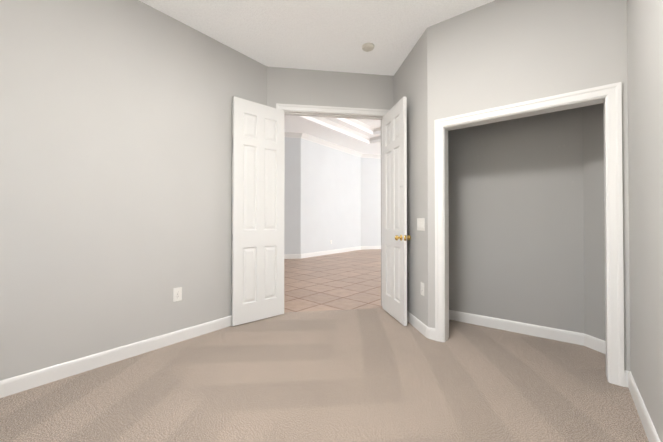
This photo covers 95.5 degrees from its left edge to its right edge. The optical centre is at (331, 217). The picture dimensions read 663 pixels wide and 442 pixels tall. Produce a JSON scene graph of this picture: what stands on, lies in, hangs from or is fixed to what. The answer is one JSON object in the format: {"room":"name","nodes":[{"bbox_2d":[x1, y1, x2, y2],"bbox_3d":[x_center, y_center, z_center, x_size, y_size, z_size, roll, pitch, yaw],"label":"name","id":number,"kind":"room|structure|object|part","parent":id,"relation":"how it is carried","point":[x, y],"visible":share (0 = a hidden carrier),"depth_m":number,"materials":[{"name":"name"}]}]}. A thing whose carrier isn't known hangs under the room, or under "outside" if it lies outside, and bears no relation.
{"room":"empty bedroom","nodes":[
{"label":"empty bedroom","id":0,"kind":"room"},
{"bbox_2d":[0,0,266,380],"bbox_3d":[-1.834,-0.709,2.317,0.120,3.680,3.310,0,-1,38],"label":"wall","id":1,"kind":"structure","parent":0,"point":[115,172],"depth_m":2.35,"materials":[{"name":"grey paint"}]},
{"bbox_2d":[173,287,181,301],"bbox_3d":[-1.405,0.701,2.751,0.008,0.124,0.078,0,-1,38],"label":"outlet","id":2,"kind":"object","parent":1,"relation":"attached to","point":[178,291],"visible":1,"depth_m":2.75,"materials":[{"name":"white plastic"}]},
{"bbox_2d":[0,310,660,441],"bbox_3d":[-0.094,1.073,1.750,3.300,0.105,4.340,0,-1,38],"label":"baseboard","id":3,"kind":"structure","parent":1,"relation":"attached to","point":[21,383],"depth_m":2.53,"materials":[{"name":"white wood"}]},
{"bbox_2d":[139,0,494,75],"bbox_3d":[-0.101,-1.884,1.780,3.410,0.120,4.450,0,-1,38],"label":"ceiling","id":4,"kind":"structure","parent":0,"point":[329,35],"depth_m":2.86,"materials":[{"name":"white paint"}]},
{"bbox_2d":[362,43,373,51],"bbox_3d":[0.386,-1.792,3.180,0.132,0.035,0.132,0,-1,38],"label":"smoke detector","id":5,"kind":"object","parent":4,"relation":"attached to","point":[367,47],"visible":1,"depth_m":3.15,"materials":[{"name":"beige plastic"}]},
{"bbox_2d":[0,308,648,441],"bbox_3d":[-0.052,1.156,1.825,3.407,0.060,4.611,0,-1,38],"label":"floor carpet","id":6,"kind":"object","parent":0,"point":[369,375],"visible":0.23,"depth_m":1.95,"materials":[{"name":"beige carpet"}]},
{"bbox_2d":[267,67,393,109],"bbox_3d":[-0.001,-0.194,3.767,1.817,4.680,0.140,0,-1,-8],"label":"wall","id":7,"kind":"structure","parent":0,"point":[320,88],"depth_m":3.71,"materials":[{"name":"grey paint"}]},
{"bbox_2d":[232,96,284,325],"bbox_3d":[-0.798,-0.070,3.370,0.645,2.400,0.048,1,-1,-44],"label":"door leaf","id":8,"kind":"structure","parent":7,"relation":"in","point":[258,152],"depth_m":3.33,"materials":[{"name":"white wood"}]},
{"bbox_2d":[276,103,388,307],"bbox_3d":[0.035,-0.107,3.771,1.432,2.506,0.184,0,-1,-8],"label":"door frame","id":9,"kind":"structure","parent":7,"relation":"attached to","point":[330,112],"depth_m":3.74,"materials":[{"name":"white wood"}]},
{"bbox_2d":[383,97,410,325],"bbox_3d":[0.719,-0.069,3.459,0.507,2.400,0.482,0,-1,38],"label":"door leaf","id":10,"kind":"structure","parent":7,"relation":"in","point":[395,237],"depth_m":3.37,"materials":[{"name":"white wood"}]},
{"bbox_3d":[0.761,0.213,3.214,0.143,0.064,0.152,0,-1,38],"label":"knob","id":11,"kind":"part","parent":10,"relation":"part of","materials":[{"name":"gold metal"}]},
{"bbox_2d":[284,137,380,253],"bbox_3d":[1.190,-0.673,5.813,9.876,3.680,12.841,0,-1,38],"label":"wall","id":12,"kind":"structure","parent":0,"point":[333,195],"depth_m":9.97,"materials":[{"name":"white paint"}]},
{"bbox_2d":[284,246,380,258],"bbox_3d":[3.054,1.130,8.163,9.600,0.135,6.510,0,-1,38],"label":"baseboard","id":13,"kind":"structure","parent":12,"relation":"attached to","point":[301,256],"depth_m":9.90,"materials":[{"name":"white wood"}]},
{"bbox_2d":[285,117,380,158],"bbox_3d":[3.034,-2.596,8.176,9.600,0.465,6.574,0,-1,38],"label":"crown molding","id":14,"kind":"structure","parent":12,"relation":"attached to","point":[318,141],"depth_m":9.39,"materials":[{"name":"white wood"}]},
{"bbox_2d":[284,249,381,311],"bbox_3d":[1.203,1.220,5.782,10.000,0.094,12.900,0,-1,38],"label":"floor","id":15,"kind":"structure","parent":0,"point":[345,280],"depth_m":5.44,"materials":[{"name":"tile"}]},
{"bbox_2d":[285,115,380,154],"bbox_3d":[1.203,-2.733,5.822,10.000,0.440,12.900,0,-1,38],"label":"ceiling","id":16,"kind":"structure","parent":0,"point":[311,126],"depth_m":8.95,"materials":[{"name":"white paint"}]},
{"bbox_2d":[394,29,427,325],"bbox_3d":[0.910,-0.698,3.347,0.120,3.680,0.965,0,-1,-7],"label":"wall","id":17,"kind":"structure","parent":0,"point":[410,79],"depth_m":3.11,"materials":[{"name":"grey paint"}]},
{"bbox_2d":[417,218,424,230],"bbox_3d":[0.887,0.066,3.006,0.012,0.124,0.172,0,-1,-7],"label":"light switch","id":18,"kind":"object","parent":17,"relation":"attached to","point":[420,224],"visible":1,"depth_m":2.98,"materials":[{"name":"white plastic"}]},
{"bbox_2d":[421,282,423,295],"bbox_3d":[0.893,0.702,2.965,0.008,0.124,0.078,0,-1,-7],"label":"outlet","id":19,"kind":"object","parent":17,"relation":"attached to","point":[422,288],"visible":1,"depth_m":2.96,"materials":[{"name":"white plastic"}]},
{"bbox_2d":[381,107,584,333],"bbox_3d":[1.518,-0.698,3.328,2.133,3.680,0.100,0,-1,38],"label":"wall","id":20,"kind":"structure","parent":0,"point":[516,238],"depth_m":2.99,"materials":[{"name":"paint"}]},
{"bbox_2d":[427,0,630,370],"bbox_3d":[1.536,-0.207,2.447,1.485,4.680,0.120,0,-1,38],"label":"wall","id":21,"kind":"structure","parent":0,"point":[495,54],"depth_m":2.39,"materials":[{"name":"grey paint"}]},
{"bbox_2d":[435,82,624,386],"bbox_3d":[1.498,0.111,2.459,1.259,2.043,0.142,0,-1,38],"label":"trim","id":22,"kind":"structure","parent":21,"relation":"attached to","point":[609,96],"depth_m":2.13,"materials":[{"name":"white wood"}]},
{"bbox_2d":[583,103,605,340],"bbox_3d":[2.357,-0.708,2.417,0.100,3.680,0.586,0,-1,-11],"label":"wall","id":23,"kind":"structure","parent":0,"point":[594,226],"depth_m":2.60,"materials":[{"name":"paint"}]},
{"bbox_2d":[627,0,662,441],"bbox_3d":[0.881,-0.728,0.498,0.120,3.680,3.770,0,-1,38],"label":"wall","id":24,"kind":"structure","parent":0,"point":[645,81],"depth_m":1.57,"materials":[{"name":"grey paint"}]}
]}

